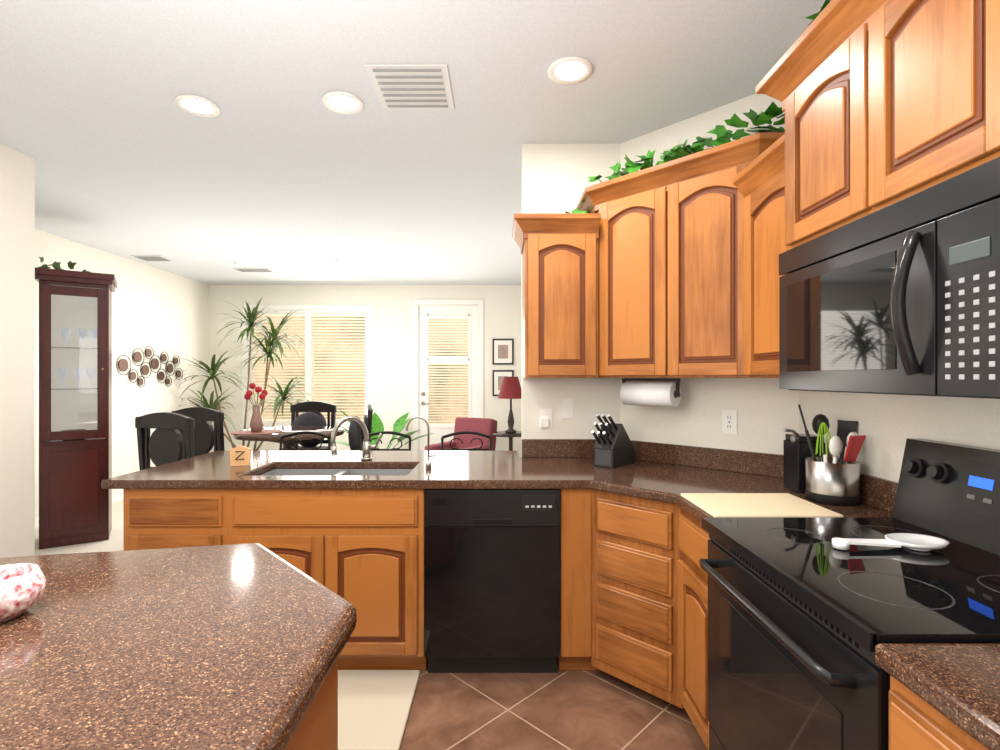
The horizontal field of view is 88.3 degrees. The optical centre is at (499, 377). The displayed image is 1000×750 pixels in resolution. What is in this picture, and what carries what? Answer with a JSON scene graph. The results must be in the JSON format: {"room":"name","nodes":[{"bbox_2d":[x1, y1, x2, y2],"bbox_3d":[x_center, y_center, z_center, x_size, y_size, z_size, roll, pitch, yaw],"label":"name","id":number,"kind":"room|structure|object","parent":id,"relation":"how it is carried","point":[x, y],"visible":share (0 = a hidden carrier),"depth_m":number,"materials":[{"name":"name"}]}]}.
{"room":"kitchen","nodes":[
{"label":"kitchen","id":0,"kind":"room"},
{"bbox_2d":[0,143,34,557],"bbox_3d":[-2.975,0.005,0.605,0.150,2.740,5.210,0,0,0],"label":"wall","id":1,"kind":"structure","parent":0,"point":[17,353],"depth_m":3.10,"materials":[{"name":"paint"}]},
{"bbox_2d":[35,229,209,517],"bbox_3d":[-4.335,0.005,5.310,0.150,2.740,4.500,0,0,0],"label":"wall","id":2,"kind":"structure","parent":0,"point":[159,311],"depth_m":6.09,"materials":[{"name":"paint"}]},
{"bbox_2d":[35,492,122,527],"bbox_3d":[-4.254,1.330,5.385,0.012,0.090,4.350,0,0,0],"label":"baseboard","id":3,"kind":"structure","parent":2,"relation":"attached to","point":[117,497],"depth_m":5.68,"materials":[{"name":"white wood"}]},
{"bbox_2d":[116,346,182,386],"bbox_3d":[-4.244,-0.136,6.281,0.024,0.496,1.196,0,0,0],"label":"circles","id":4,"kind":"object","parent":2,"relation":"attached to","point":[123,365],"visible":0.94,"depth_m":6.21,"materials":[{"name":"brown metal"}]},
{"bbox_2d":[210,285,520,456],"bbox_3d":[-1.450,0.005,7.635,5.620,2.740,0.150,0,0,0],"label":"wall","id":5,"kind":"structure","parent":0,"point":[392,354],"depth_m":7.56,"materials":[{"name":"paint"}]},
{"bbox_2d":[240,305,372,430],"bbox_3d":[-2.820,-0.145,7.609,1.950,1.850,0.199,0,0,0],"label":"window","id":6,"kind":"structure","parent":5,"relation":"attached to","point":[309,313],"depth_m":7.59,"materials":[{"name":"white"}]},
{"bbox_2d":[413,299,482,450],"bbox_3d":[-0.760,0.113,7.619,1.030,2.525,0.180,0,0,0],"label":"patio door","id":7,"kind":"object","parent":5,"relation":"attached to","point":[470,311],"visible":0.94,"depth_m":7.59,"materials":[{"name":"white paint"},{"name":"clear glass"},{"name":"nickel"}]},
{"bbox_2d":[492,339,513,364],"bbox_3d":[0.045,-0.385,7.548,0.310,0.380,0.021,0,0,0],"label":"picture frame","id":8,"kind":"object","parent":5,"relation":"attached to","point":[502,351],"depth_m":7.54,"materials":[{"name":"black"}]},
{"bbox_2d":[492,370,513,395],"bbox_3d":[0.045,0.075,7.548,0.310,0.380,0.021,0,0,0],"label":"picture frame","id":9,"kind":"object","parent":5,"relation":"attached to","point":[497,375],"depth_m":7.54,"materials":[{"name":"black"}]},
{"bbox_2d":[35,500,707,749],"bbox_3d":[-1.455,1.425,2.780,5.910,0.100,9.860,0,0,0],"label":"floor","id":10,"kind":"structure","parent":0,"point":[598,709],"depth_m":2.12,"materials":[{"name":"tile"}]},
{"bbox_2d":[35,257,116,549],"bbox_3d":[-3.605,0.184,4.392,0.528,2.380,0.445,0,0,-34],"label":"china cabinet","id":11,"kind":"object","parent":10,"relation":"on","point":[75,396],"visible":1,"depth_m":4.23,"materials":[{"name":"brown wood"}]},
{"bbox_2d":[135,412,194,469],"bbox_3d":[-2.291,0.806,3.828,0.480,1.135,0.510,0,0,14],"label":"dining chair","id":12,"kind":"object","parent":10,"relation":"on","point":[166,442],"visible":0.42,"depth_m":3.60,"materials":[{"name":"black wood"}]},
{"bbox_2d":[171,407,224,455],"bbox_3d":[-2.453,0.806,4.480,0.480,1.135,0.510,0,0,12],"label":"dining chair","id":13,"kind":"object","parent":10,"relation":"on","point":[207,436],"visible":0.23,"depth_m":4.23,"materials":[{"name":"black wood"}]},
{"bbox_2d":[175,298,316,450],"bbox_3d":[-3.305,0.145,6.946,1.849,2.459,1.109,0,0,0],"label":"dracaena plant","id":14,"kind":"object","parent":10,"relation":"on","point":[268,350],"visible":0.83,"depth_m":6.91,"materials":[{"name":"green plant"}]},
{"bbox_2d":[232,426,344,448],"bbox_3d":[-1.850,0.919,4.550,0.920,0.910,0.920,0,0,0],"label":"dining table","id":15,"kind":"object","parent":10,"relation":"on","point":[285,430],"visible":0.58,"depth_m":4.38,"materials":[{"name":"black"}]},
{"bbox_2d":[230,429,281,434],"bbox_3d":[-2.080,0.462,4.400,0.400,0.004,0.400,0,0,0],"label":"mat","id":16,"kind":"object","parent":15,"relation":"on","point":[264,431],"visible":0.77,"depth_m":4.34,"materials":[{"name":"brown"}]},
{"bbox_2d":[244,383,267,431],"bbox_3d":[-2.086,0.249,4.400,0.169,0.418,0.232,0,0,0],"label":"flower vase","id":17,"kind":"object","parent":16,"relation":"on","point":[256,424],"visible":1,"depth_m":4.37,"materials":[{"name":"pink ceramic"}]},
{"bbox_2d":[279,431,330,450],"bbox_3d":[-1.450,0.887,3.635,0.444,0.978,0.473,0,0,0],"label":"bar stool","id":18,"kind":"object","parent":10,"relation":"on","point":[305,432],"visible":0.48,"depth_m":3.83,"materials":[{"name":"black metal"}]},
{"bbox_2d":[275,401,336,450],"bbox_3d":[-1.932,0.806,5.105,0.484,1.135,0.531,0,0,0],"label":"dining chair","id":19,"kind":"object","parent":10,"relation":"on","point":[312,416],"visible":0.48,"depth_m":5.30,"materials":[{"name":"black wood"}]},
{"bbox_2d":[348,404,372,450],"bbox_3d":[-1.424,0.806,4.649,0.510,1.135,0.480,0,0,-18],"label":"dining chair","id":20,"kind":"object","parent":10,"relation":"on","point":[355,433],"visible":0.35,"depth_m":4.54,"materials":[{"name":"black wood"}]},
{"bbox_2d":[338,670,419,749],"bbox_3d":[-0.810,1.365,2.140,0.880,0.017,0.520,0,0,0],"label":"floor mat","id":21,"kind":"object","parent":10,"relation":"on","point":[374,706],"visible":0.48,"depth_m":2.13,"materials":[{"name":"beige fabric"}]},
{"bbox_2d":[326,409,432,448],"bbox_3d":[-1.578,0.882,6.950,1.459,0.985,1.012,0,0,0],"label":"plant","id":22,"kind":"object","parent":10,"relation":"on","point":[400,423],"visible":0.21,"depth_m":6.76,"materials":[{"name":"green plant"}]},
{"bbox_2d":[360,431,410,450],"bbox_3d":[-0.850,0.887,3.635,0.444,0.978,0.473,0,0,0],"label":"bar stool","id":23,"kind":"object","parent":10,"relation":"on","point":[385,432],"visible":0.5,"depth_m":3.83,"materials":[{"name":"black metal"}]},
{"bbox_2d":[425,417,496,450],"bbox_3d":[-0.469,0.919,6.657,0.680,0.775,0.810,0,0,29],"label":"recliner","id":24,"kind":"object","parent":10,"relation":"on","point":[487,426],"visible":0.25,"depth_m":6.79,"materials":[{"name":"fabric"}]},
{"bbox_2d":[441,431,491,450],"bbox_3d":[-0.250,0.887,3.635,0.444,0.978,0.473,0,0,0],"label":"bar stool","id":25,"kind":"object","parent":10,"relation":"on","point":[467,432],"visible":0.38,"depth_m":3.83,"materials":[{"name":"black metal"}]},
{"bbox_2d":[0,0,999,749],"bbox_3d":[-0.322,0.091,1.335,3.357,2.568,3.870,0,0,0],"label":"kitchen cabinets","id":26,"kind":"object","parent":10,"relation":"on","point":[840,232],"visible":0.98,"depth_m":1.46,"materials":[{"name":"brown wood"}]},
{"bbox_2d":[0,563,45,622],"bbox_3d":[-0.965,0.417,0.990,0.140,0.082,0.140,0,0,0],"label":"bowl","id":27,"kind":"object","parent":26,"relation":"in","point":[22,586],"visible":1,"depth_m":0.98,"materials":[{"name":"white ceramic"}]},
{"bbox_2d":[230,445,250,465],"bbox_3d":[-1.359,0.406,2.697,0.100,0.105,0.031,0,0,-14],"label":"wooden block","id":28,"kind":"object","parent":26,"relation":"on","point":[240,455],"visible":1,"depth_m":2.69,"materials":[{"name":"brown wood"}]},
{"bbox_2d":[424,466,559,672],"bbox_3d":[-0.035,0.940,2.623,0.612,0.871,0.614,0,0,0],"label":"dishwasher","id":29,"kind":"object","parent":26,"relation":"in","point":[492,553],"depth_m":2.33,"materials":[{"name":"black"}]},
{"bbox_2d":[101,450,917,531],"bbox_3d":[-0.222,0.480,2.469,3.157,0.040,1.602,0,0,0],"label":"countertop","id":30,"kind":"structure","parent":26,"relation":"on","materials":[{"name":"stone"}]},
{"bbox_2d":[591,414,635,468],"bbox_3d":[0.595,0.322,2.718,0.110,0.274,0.318,0,0,40],"label":"knife block","id":31,"kind":"object","parent":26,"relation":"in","point":[613,447],"visible":1,"depth_m":2.65,"materials":[{"name":"black wood"}]},
{"bbox_2d":[620,382,680,406],"bbox_3d":[0.778,0.082,2.672,0.284,0.124,0.124,0,0,45],"label":"paper towel roll","id":32,"kind":"object","parent":26,"relation":"attached to","point":[650,393],"visible":0.94,"depth_m":2.62,"materials":[{"name":"white paper"}]},
{"bbox_2d":[681,493,843,516],"bbox_3d":[0.910,0.453,1.838,0.420,0.012,0.324,0,0,0],"label":"cutting board","id":33,"kind":"object","parent":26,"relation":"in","point":[750,505],"visible":0.85,"depth_m":1.80,"materials":[{"name":"beige"}]},
{"bbox_2d":[783,429,824,492],"bbox_3d":[1.220,0.331,2.110,0.161,0.256,0.110,0,0,0],"label":"can opener","id":34,"kind":"object","parent":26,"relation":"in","point":[796,451],"visible":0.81,"depth_m":2.07,"materials":[{"name":"black plastic"}]},
{"bbox_2d":[798,404,865,505],"bbox_3d":[1.244,0.280,1.918,0.224,0.356,0.199,0,0,0],"label":"utensil crock","id":35,"kind":"object","parent":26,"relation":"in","point":[834,480],"visible":1,"depth_m":1.87,"materials":[{"name":"silver metal"}]},
{"bbox_2d":[698,438,999,749],"bbox_3d":[0.983,0.775,1.284,0.749,1.160,0.757,0,0,0],"label":"range","id":36,"kind":"object","parent":26,"relation":"in","point":[797,622],"depth_m":1.26,"materials":[{"name":"black metal"}]},
{"bbox_2d":[778,150,999,400],"bbox_3d":[1.098,-0.180,1.284,0.517,0.439,0.757,0,0,0],"label":"microwave","id":37,"kind":"object","parent":26,"relation":"in","point":[901,297],"depth_m":1.12,"materials":[{"name":"black metal"}]},
{"bbox_2d":[832,533,949,550],"bbox_3d":[1.027,0.436,1.360,0.294,0.022,0.110,0,0,0],"label":"spoon rest","id":38,"kind":"object","parent":26,"relation":"on","point":[918,542],"visible":1,"depth_m":1.36,"materials":[{"name":"white ceramic"}]},
{"bbox_2d":[491,431,520,450],"bbox_3d":[0.140,1.039,6.620,0.500,0.670,0.500,0,0,0],"label":"side table","id":39,"kind":"object","parent":10,"relation":"on","point":[510,436],"visible":0.46,"depth_m":6.53,"materials":[{"name":"black"}]},
{"bbox_2d":[498,377,520,432],"bbox_3d":[0.140,0.342,6.620,0.340,0.720,0.335,0,0,0],"label":"table lamp","id":40,"kind":"object","parent":39,"relation":"on","point":[510,388],"visible":0.98,"depth_m":6.53,"materials":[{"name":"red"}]},
{"bbox_2d":[0,0,830,284],"bbox_3d":[-1.455,-1.415,2.780,5.910,0.100,9.860,0,0,0],"label":"ceiling","id":41,"kind":"structure","parent":0,"point":[282,171],"depth_m":2.67,"materials":[{"name":"paint"}]},
{"bbox_2d":[131,256,174,260],"bbox_3d":[-3.950,-1.358,5.860,0.350,0.012,0.250,0,0,0],"label":"air vent","id":42,"kind":"object","parent":41,"relation":"in","point":[145,258],"depth_m":5.83,"materials":[{"name":"white metal"}]},
{"bbox_2d":[175,94,219,116],"bbox_3d":[-1.510,-1.358,2.575,0.185,0.012,0.185,0,0,-45],"label":"recessed light","id":43,"kind":"object","parent":41,"relation":"in","point":[192,104],"depth_m":2.57,"materials":[{"name":"white"}]},
{"bbox_2d":[234,262,251,266],"bbox_3d":[-3.080,-1.358,6.170,0.185,0.012,0.185,0,0,-45],"label":"recessed light","id":44,"kind":"object","parent":41,"relation":"in","point":[241,264],"depth_m":6.17,"materials":[{"name":"white"}]},
{"bbox_2d":[232,268,275,271],"bbox_3d":[-3.099,-1.358,6.500,0.450,0.012,0.200,0,0,0],"label":"air vent","id":45,"kind":"object","parent":41,"relation":"in","point":[238,269],"depth_m":6.45,"materials":[{"name":"white metal"}]},
{"bbox_2d":[322,91,363,114],"bbox_3d":[-0.776,-1.358,2.547,0.185,0.012,0.185,0,0,-45],"label":"recessed light","id":46,"kind":"object","parent":41,"relation":"in","point":[340,102],"depth_m":2.54,"materials":[{"name":"white"}]},
{"bbox_2d":[364,64,453,108],"bbox_3d":[-0.409,-1.358,2.420,0.360,0.012,0.360,0,0,0],"label":"air vent","id":47,"kind":"object","parent":41,"relation":"in","point":[411,86],"depth_m":2.39,"materials":[{"name":"white metal"}]},
{"bbox_2d":[548,56,591,84],"bbox_3d":[0.310,-1.358,2.280,0.185,0.012,0.185,0,0,-45],"label":"recessed light","id":48,"kind":"object","parent":41,"relation":"in","point":[569,70],"depth_m":2.28,"materials":[{"name":"white glass"}]},
{"bbox_2d":[521,94,798,456],"bbox_3d":[0.745,0.005,2.730,1.230,2.740,0.780,0,0,0],"label":"wall","id":49,"kind":"structure","parent":0,"point":[555,178],"depth_m":2.88,"materials":[{"name":"paint"}]},
{"bbox_2d":[540,409,551,428],"bbox_3d":[0.268,0.235,2.985,0.072,0.116,0.026,0,0,0],"label":"electrical outlet plate","id":50,"kind":"object","parent":49,"relation":"attached to","point":[545,414],"depth_m":2.99,"materials":[{"name":"white plastic"}]},
{"bbox_2d":[561,399,573,418],"bbox_3d":[0.393,0.178,2.995,0.070,0.115,0.005,0,0,0],"label":"switch plate","id":51,"kind":"object","parent":49,"relation":"attached to","point":[567,405],"depth_m":2.99,"materials":[{"name":"white plastic"}]},
{"bbox_2d":[722,410,736,433],"bbox_3d":[1.138,0.217,2.553,0.009,0.116,0.072,0,0,-45],"label":"electrical outlet plate","id":52,"kind":"object","parent":49,"relation":"attached to","point":[729,421],"depth_m":2.55,"materials":[{"name":"white plastic"}]},
{"bbox_2d":[799,391,999,481],"bbox_3d":[1.430,0.005,2.780,0.140,2.740,9.560,0,0,0],"label":"wall","id":53,"kind":"structure","parent":0,"point":[888,425],"depth_m":1.77,"materials":[{"name":"paint"}]},
{"label":"outside","id":54,"kind":"structure","parent":0,"visible":0},
{"bbox_2d":[255,317,467,422],"bbox_3d":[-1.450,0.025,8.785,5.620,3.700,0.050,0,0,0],"label":"window blinds","id":55,"kind":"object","parent":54,"point":[358,372],"depth_m":8.76,"materials":[{"name":"beige plastic"}]}
]}

